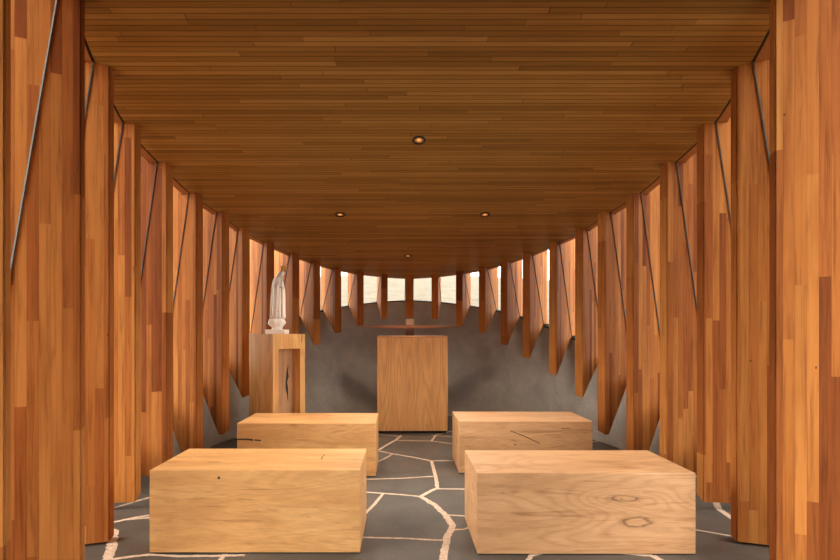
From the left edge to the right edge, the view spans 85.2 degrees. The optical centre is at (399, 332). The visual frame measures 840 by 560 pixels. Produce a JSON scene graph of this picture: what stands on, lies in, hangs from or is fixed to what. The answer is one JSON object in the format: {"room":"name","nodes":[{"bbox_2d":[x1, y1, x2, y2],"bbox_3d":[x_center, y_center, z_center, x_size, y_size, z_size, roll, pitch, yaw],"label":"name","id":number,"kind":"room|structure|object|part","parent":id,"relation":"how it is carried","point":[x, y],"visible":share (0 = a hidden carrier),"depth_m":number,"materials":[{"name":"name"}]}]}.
{"room":"house of worship","nodes":[
{"label":"house of worship","id":0,"kind":"room"},
{"bbox_2d":[85,416,768,559],"bbox_3d":[0.130,1.249,2.138,5.200,0.122,9.275,0,0,0],"label":"floor","id":1,"kind":"structure","parent":0,"point":[415,499],"depth_m":2.88,"materials":[{"name":"grey stone"}]},
{"bbox_2d":[0,0,10,559],"bbox_3d":[-1.688,-0.401,1.512,0.600,3.154,0.088,0,0,-30],"label":"timber fin","id":2,"kind":"object","parent":1,"relation":"on","point":[5,5],"visible":1,"depth_m":1.63,"materials":[{"name":"brown wood"}]},
{"bbox_2d":[11,0,84,559],"bbox_3d":[-1.773,-0.347,2.033,0.600,3.046,0.088,0,0,-25],"label":"timber fin","id":3,"kind":"object","parent":1,"relation":"on","point":[48,273],"visible":1,"depth_m":2.07,"materials":[{"name":"brown wood"}]},
{"bbox_2d":[85,61,113,543],"bbox_3d":[-1.939,-0.294,2.527,0.600,2.940,0.088,0,0,-17],"label":"timber fin","id":4,"kind":"object","parent":1,"relation":"on","point":[99,119],"visible":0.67,"depth_m":2.56,"materials":[{"name":"brown wood"}]},
{"bbox_2d":[150,449,365,551],"bbox_3d":[-0.783,0.965,2.689,1.136,0.450,0.461,0,0,0],"label":"bench","id":5,"kind":"object","parent":1,"relation":"on","point":[202,500],"visible":1,"depth_m":2.46,"materials":[{"name":"beige wood"}]},
{"bbox_2d":[249,334,304,416],"bbox_3d":[-1.241,0.600,4.607,0.410,1.180,0.380,0,0,40],"label":"pedestal","id":6,"kind":"object","parent":1,"relation":"on","point":[276,361],"visible":0.77,"depth_m":4.53,"materials":[{"name":"brown wood"}]},
{"bbox_2d":[265,265,288,333],"bbox_3d":[-1.240,-0.339,4.607,0.201,0.697,0.170,0,0,0],"label":"statue","id":7,"kind":"object","parent":6,"relation":"on","point":[276,321],"visible":1,"depth_m":4.55,"materials":[{"name":"white stone"}]},
{"bbox_3d":[-1.178,-0.654,4.603,0.076,0.066,0.076,0,0,0],"label":"crown","id":8,"kind":"part","parent":7,"relation":"part of","materials":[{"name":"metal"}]},
{"bbox_2d":[237,413,378,475],"bbox_3d":[-0.776,0.970,4.024,1.150,0.441,0.491,0,0,0],"label":"bench","id":9,"kind":"object","parent":1,"relation":"on","point":[259,430],"visible":0.73,"depth_m":3.78,"materials":[{"name":"beige wood"}]},
{"bbox_2d":[356,319,463,335],"bbox_3d":[0.130,0.505,5.992,1.390,1.370,0.145,0,0,0],"label":"wooden cross","id":10,"kind":"object","parent":1,"relation":"on","point":[409,326],"visible":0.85,"depth_m":5.92,"materials":[{"name":"brown wood"}]},
{"bbox_3d":[0.130,0.559,6.020,0.110,1.262,0.090,0,0,0],"label":"post","id":11,"kind":"part","parent":10,"relation":"part of","materials":[{"name":"brown wood"}]},
{"bbox_2d":[377,336,447,432],"bbox_3d":[0.148,0.613,5.609,0.840,1.154,0.422,0,0,0],"label":"altar","id":12,"kind":"object","parent":1,"relation":"on","point":[412,371],"visible":0.88,"depth_m":5.40,"materials":[{"name":"brown wood"}]},
{"bbox_2d":[452,412,591,472],"bbox_3d":[1.064,0.970,4.105,1.131,0.441,0.490,0,0,0],"label":"bench","id":13,"kind":"object","parent":1,"relation":"on","point":[470,430],"visible":0.77,"depth_m":3.86,"materials":[{"name":"beige wood"}]},
{"bbox_2d":[465,450,695,553],"bbox_3d":[0.999,0.970,2.682,1.171,0.440,0.476,0,0,0],"label":"bench","id":14,"kind":"object","parent":1,"relation":"on","point":[517,501],"visible":1,"depth_m":2.44,"materials":[{"name":"beige wood"}]},
{"bbox_2d":[731,59,768,544],"bbox_3d":[2.199,-0.294,2.527,0.600,2.940,0.088,0,0,17],"label":"timber fin","id":15,"kind":"object","parent":1,"relation":"on","point":[749,158],"visible":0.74,"depth_m":2.56,"materials":[{"name":"brown wood"}]},
{"bbox_2d":[769,0,839,559],"bbox_3d":[2.033,-0.347,2.033,0.600,3.046,0.088,0,0,25],"label":"timber fin","id":16,"kind":"object","parent":1,"relation":"on","point":[804,35],"visible":1,"depth_m":2.07,"materials":[{"name":"brown wood"}]},
{"bbox_2d":[84,0,770,278],"bbox_3d":[0.130,-1.713,2.310,4.499,1.920,8.420,0,0,0],"label":"ceiling","id":17,"kind":"structure","parent":0,"point":[541,117],"depth_m":2.92,"materials":[{"name":"brown wood"}]},
{"bbox_2d":[335,212,344,216],"bbox_3d":[-0.579,-1.141,4.399,0.096,0.024,0.095,0,0,6],"label":"recessed light","id":18,"kind":"object","parent":17,"relation":"in","point":[338,214],"visible":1,"depth_m":4.40,"materials":[{"name":"gold metal"}]},
{"bbox_2d":[412,136,425,144],"bbox_3d":[0.135,-1.371,3.245,0.096,0.024,0.095,0,0,-6],"label":"recessed light","id":19,"kind":"object","parent":17,"relation":"in","point":[418,140],"visible":1,"depth_m":3.24,"materials":[{"name":"gold metal"}]},
{"bbox_2d":[480,212,489,216],"bbox_3d":[0.820,-1.141,4.399,0.096,0.024,0.095,0,0,6],"label":"recessed light","id":20,"kind":"object","parent":17,"relation":"in","point":[485,214],"visible":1,"depth_m":4.40,"materials":[{"name":"gold metal"}]},
{"bbox_2d":[173,300,696,476],"bbox_3d":[0.130,0.381,4.124,5.024,1.719,5.431,0,0,0],"label":"wall","id":21,"kind":"structure","parent":0,"point":[485,374],"depth_m":6.28,"materials":[{"name":"grey paint"}]},
{"bbox_2d":[11,0,57,272],"bbox_3d":[-1.697,-0.264,1.781,0.360,2.859,0.576,0,0,-6],"label":"window","id":22,"kind":"structure","parent":21,"relation":"in","point":[56,1],"depth_m":2.04,"materials":[{"name":"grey glass"}]},
{"bbox_2d":[85,61,93,116],"bbox_3d":[-1.818,-0.214,2.281,0.375,2.758,0.453,0,0,-17],"label":"window","id":23,"kind":"structure","parent":21,"relation":"in","point":[92,61],"depth_m":2.54,"materials":[{"name":"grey glass"}]},
{"bbox_2d":[114,122,123,181],"bbox_3d":[-1.967,-0.167,2.817,0.368,2.665,0.510,0,0,-13],"label":"window","id":24,"kind":"structure","parent":21,"relation":"in","point":[122,122],"depth_m":3.05,"materials":[{"name":"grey glass"}]},
{"bbox_2d":[114,122,140,502],"bbox_3d":[-2.085,-0.252,3.082,0.600,2.780,0.088,0,0,-6],"label":"timber fin","id":25,"kind":"object","parent":21,"relation":"attached to","point":[127,184],"visible":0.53,"depth_m":3.06,"materials":[{"name":"brown wood"}]},
{"bbox_2d":[141,162,157,275],"bbox_3d":[-2.039,-0.219,3.338,0.347,2.356,0.448,0,0,0],"label":"window","id":26,"kind":"structure","parent":21,"relation":"in","point":[156,162],"depth_m":3.53,"materials":[{"name":"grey glass"}]},
{"bbox_2d":[141,156,172,475],"bbox_3d":[-2.091,-0.214,3.594,0.600,2.645,0.088,0,0,7],"label":"timber fin","id":27,"kind":"object","parent":21,"relation":"attached to","point":[157,271],"visible":0.4,"depth_m":3.53,"materials":[{"name":"brown wood"}]},
{"bbox_2d":[173,193,188,306],"bbox_3d":[-2.006,-0.281,3.854,0.329,2.047,0.462,0,0,5],"label":"window","id":28,"kind":"structure","parent":21,"relation":"in","point":[188,193],"depth_m":4.02,"materials":[{"name":"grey glass"}]},
{"bbox_2d":[173,186,202,452],"bbox_3d":[-2.049,-0.174,4.111,0.600,2.528,0.088,0,0,18],"label":"timber fin","id":29,"kind":"object","parent":21,"relation":"attached to","point":[188,302],"visible":0.42,"depth_m":4.01,"materials":[{"name":"brown wood"}]},
{"bbox_2d":[203,212,216,305],"bbox_3d":[-1.935,-0.341,4.303,0.328,1.737,0.368,0,0,14],"label":"window","id":30,"kind":"structure","parent":21,"relation":"in","point":[216,212],"depth_m":4.40,"materials":[{"name":"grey glass"}]},
{"bbox_2d":[203,209,228,434],"bbox_3d":[-1.944,-0.199,4.516,0.640,2.328,0.088,0,0,29],"label":"timber fin","id":31,"kind":"object","parent":21,"relation":"attached to","point":[216,301],"visible":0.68,"depth_m":4.38,"materials":[{"name":"brown wood"}]},
{"bbox_2d":[229,231,237,290],"bbox_3d":[-1.833,-0.390,4.701,0.315,1.498,0.492,0,0,7],"label":"window","id":32,"kind":"structure","parent":21,"relation":"in","point":[237,231],"depth_m":4.79,"materials":[{"name":"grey glass"}]},
{"bbox_2d":[229,227,249,397],"bbox_3d":[-1.842,-0.308,4.930,0.640,1.953,0.088,0,0,39],"label":"timber fin","id":33,"kind":"object","parent":21,"relation":"attached to","point":[239,293],"visible":0.54,"depth_m":4.74,"materials":[{"name":"brown wood"}]},
{"bbox_2d":[250,243,263,333],"bbox_3d":[-1.695,-0.441,5.093,0.344,1.247,0.469,0,0,22],"label":"window","id":34,"kind":"structure","parent":21,"relation":"in","point":[263,243],"depth_m":5.21,"materials":[{"name":"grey glass"}]},
{"bbox_2d":[250,239,273,333],"bbox_3d":[-1.645,-0.373,5.304,0.088,1.678,0.640,0,0,-41],"label":"timber fin","id":35,"kind":"object","parent":21,"relation":"attached to","point":[261,317],"visible":0.4,"depth_m":5.15,"materials":[{"name":"brown wood"}]},
{"bbox_2d":[274,250,298,333],"bbox_3d":[-1.413,-0.423,5.638,0.088,1.443,0.610,0,0,-37],"label":"timber fin","id":36,"kind":"object","parent":21,"relation":"attached to","point":[291,284],"visible":0.43,"depth_m":5.41,"materials":[{"name":"brown wood"}]},
{"bbox_2d":[300,263,310,314],"bbox_3d":[-1.280,-0.528,5.748,0.259,0.805,0.474,0,0,-37],"label":"window","id":37,"kind":"structure","parent":21,"relation":"in","point":[310,263],"depth_m":5.84,"materials":[{"name":"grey glass"}]},
{"bbox_2d":[299,260,319,344],"bbox_3d":[-1.184,-0.471,5.888,0.088,1.245,0.585,0,0,-33],"label":"timber fin","id":38,"kind":"object","parent":21,"relation":"attached to","point":[310,312],"visible":0.8,"depth_m":5.68,"materials":[{"name":"brown wood"}]},
{"bbox_2d":[321,267,340,332],"bbox_3d":[-0.930,-0.521,6.116,0.088,1.049,0.555,0,0,-29],"label":"timber fin","id":39,"kind":"object","parent":21,"relation":"attached to","point":[332,305],"visible":0.83,"depth_m":5.93,"materials":[{"name":"brown wood"}]},
{"bbox_2d":[348,271,363,324],"bbox_3d":[-0.613,-0.551,6.266,0.088,0.921,0.515,0,0,-21],"label":"timber fin","id":40,"kind":"object","parent":21,"relation":"attached to","point":[356,303],"visible":0.69,"depth_m":6.05,"materials":[{"name":"brown wood"}]},
{"bbox_2d":[377,274,387,318],"bbox_3d":[-0.251,-0.585,6.389,0.088,0.800,0.500,0,0,-10],"label":"timber fin","id":41,"kind":"object","parent":21,"relation":"attached to","point":[382,300],"visible":0.83,"depth_m":6.14,"materials":[{"name":"brown wood"}]},
{"bbox_2d":[405,275,413,317],"bbox_3d":[0.130,-0.588,6.450,0.112,0.768,0.500,0,0,0],"label":"timber fin","id":42,"kind":"object","parent":21,"relation":"attached to","point":[409,279],"visible":0.83,"depth_m":6.20,"materials":[{"name":"brown wood"}]},
{"bbox_2d":[432,274,440,318],"bbox_3d":[0.511,-0.585,6.389,0.088,0.800,0.500,0,0,10],"label":"timber fin","id":43,"kind":"object","parent":21,"relation":"attached to","point":[436,299],"visible":0.83,"depth_m":6.14,"materials":[{"name":"brown wood"}]},
{"bbox_3d":[0.130,0.351,4.124,5.024,1.661,5.431,0,0,0],"label":"sill","id":44,"kind":"part","parent":21,"relation":"part of","materials":[{"name":"grey concrete"}]},
{"bbox_2d":[456,271,470,324],"bbox_3d":[0.873,-0.551,6.266,0.088,0.921,0.515,0,0,21],"label":"timber fin","id":45,"kind":"object","parent":21,"relation":"attached to","point":[462,300],"visible":0.69,"depth_m":6.04,"materials":[{"name":"brown wood"}]},
{"bbox_2d":[479,267,497,332],"bbox_3d":[1.190,-0.521,6.116,0.088,1.049,0.555,0,0,29],"label":"timber fin","id":46,"kind":"object","parent":21,"relation":"attached to","point":[487,308],"visible":0.83,"depth_m":5.90,"materials":[{"name":"brown wood"}]},
{"bbox_2d":[501,260,521,344],"bbox_3d":[1.444,-0.471,5.888,0.088,1.245,0.585,0,0,33],"label":"timber fin","id":47,"kind":"object","parent":21,"relation":"attached to","point":[509,308],"visible":0.83,"depth_m":5.69,"materials":[{"name":"brown wood"}]},
{"bbox_2d":[509,262,519,316],"bbox_3d":[1.540,-0.528,5.748,0.259,0.805,0.474,0,0,37],"label":"window","id":48,"kind":"structure","parent":21,"relation":"in","point":[509,262],"depth_m":5.84,"materials":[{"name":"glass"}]},
{"bbox_2d":[523,251,546,357],"bbox_3d":[1.673,-0.423,5.638,0.088,1.443,0.610,0,0,37],"label":"timber fin","id":49,"kind":"object","parent":21,"relation":"attached to","point":[532,315],"visible":0.83,"depth_m":5.47,"materials":[{"name":"brown wood"}]},
{"bbox_2d":[532,254,543,324],"bbox_3d":[1.760,-0.488,5.447,0.318,1.019,0.515,0,0,41],"label":"window","id":50,"kind":"structure","parent":21,"relation":"in","point":[532,254],"depth_m":5.58,"materials":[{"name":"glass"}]},
{"bbox_2d":[549,239,574,374],"bbox_3d":[1.905,-0.373,5.304,0.088,1.678,0.640,0,0,41],"label":"timber fin","id":51,"kind":"object","parent":21,"relation":"attached to","point":[559,323],"visible":0.8,"depth_m":5.12,"materials":[{"name":"brown wood"}]},
{"bbox_2d":[559,243,571,336],"bbox_3d":[1.955,-0.441,5.093,0.344,1.247,0.469,0,0,-22],"label":"window","id":52,"kind":"structure","parent":21,"relation":"in","point":[559,243],"depth_m":5.22,"materials":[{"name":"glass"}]},
{"bbox_2d":[575,226,597,397],"bbox_3d":[2.102,-0.308,4.930,0.640,1.953,0.088,0,0,-39],"label":"timber fin","id":53,"kind":"object","parent":21,"relation":"attached to","point":[586,312],"visible":0.69,"depth_m":4.75,"materials":[{"name":"brown wood"}]},
{"bbox_2d":[587,231,597,309],"bbox_3d":[2.093,-0.390,4.701,0.316,1.498,0.492,0,0,-7],"label":"window","id":54,"kind":"structure","parent":21,"relation":"in","point":[587,231],"depth_m":4.81,"materials":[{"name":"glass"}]},
{"bbox_2d":[598,208,625,434],"bbox_3d":[2.204,-0.199,4.516,0.640,2.328,0.088,0,0,-29],"label":"timber fin","id":55,"kind":"object","parent":21,"relation":"attached to","point":[611,318],"visible":0.71,"depth_m":4.37,"materials":[{"name":"brown wood"}]},
{"bbox_2d":[610,212,625,322],"bbox_3d":[2.195,-0.341,4.303,0.328,1.737,0.368,0,0,-14],"label":"window","id":56,"kind":"structure","parent":21,"relation":"in","point":[610,212],"depth_m":4.41,"materials":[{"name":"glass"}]},
{"bbox_2d":[626,184,659,450],"bbox_3d":[2.309,-0.174,4.111,0.600,2.528,0.088,0,0,-18],"label":"timber fin","id":57,"kind":"object","parent":21,"relation":"attached to","point":[642,329],"visible":0.47,"depth_m":4.02,"materials":[{"name":"brown wood"}]},
{"bbox_2d":[640,193,659,334],"bbox_3d":[2.267,-0.281,3.854,0.329,2.047,0.462,0,0,-5],"label":"window","id":58,"kind":"structure","parent":21,"relation":"in","point":[640,193],"depth_m":4.03,"materials":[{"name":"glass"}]},
{"bbox_2d":[660,153,696,475],"bbox_3d":[2.350,-0.214,3.594,0.600,2.645,0.088,0,0,-7],"label":"timber fin","id":59,"kind":"object","parent":21,"relation":"attached to","point":[678,310],"visible":0.4,"depth_m":3.53,"materials":[{"name":"brown wood"}]},
{"bbox_2d":[676,162,696,307],"bbox_3d":[2.299,-0.219,3.338,0.347,2.356,0.448,0,0,0],"label":"window","id":60,"kind":"structure","parent":21,"relation":"in","point":[676,162],"depth_m":3.53,"materials":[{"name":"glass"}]},
{"bbox_2d":[697,117,730,502],"bbox_3d":[2.345,-0.252,3.082,0.600,2.780,0.088,0,0,6],"label":"timber fin","id":61,"kind":"object","parent":21,"relation":"attached to","point":[713,218],"visible":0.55,"depth_m":3.06,"materials":[{"name":"brown wood"}]},
{"bbox_2d":[715,122,730,222],"bbox_3d":[2.227,-0.167,2.817,0.368,2.665,0.510,0,0,13],"label":"window","id":62,"kind":"structure","parent":21,"relation":"in","point":[715,122],"depth_m":3.05,"materials":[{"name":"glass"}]},
{"bbox_2d":[752,61,768,161],"bbox_3d":[2.078,-0.214,2.281,0.375,2.758,0.453,0,0,17],"label":"window","id":63,"kind":"structure","parent":21,"relation":"in","point":[753,63],"depth_m":2.53,"materials":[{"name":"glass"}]},
{"label":"outside","id":64,"kind":"structure","parent":0,"visible":0},
{"bbox_2d":[320,275,548,323],"bbox_3d":[0.130,-1.484,31.381,144.854,5.274,90.849,0,0,0],"label":"hillside","id":65,"kind":"structure","parent":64,"point":[422,288],"depth_m":10.77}
]}

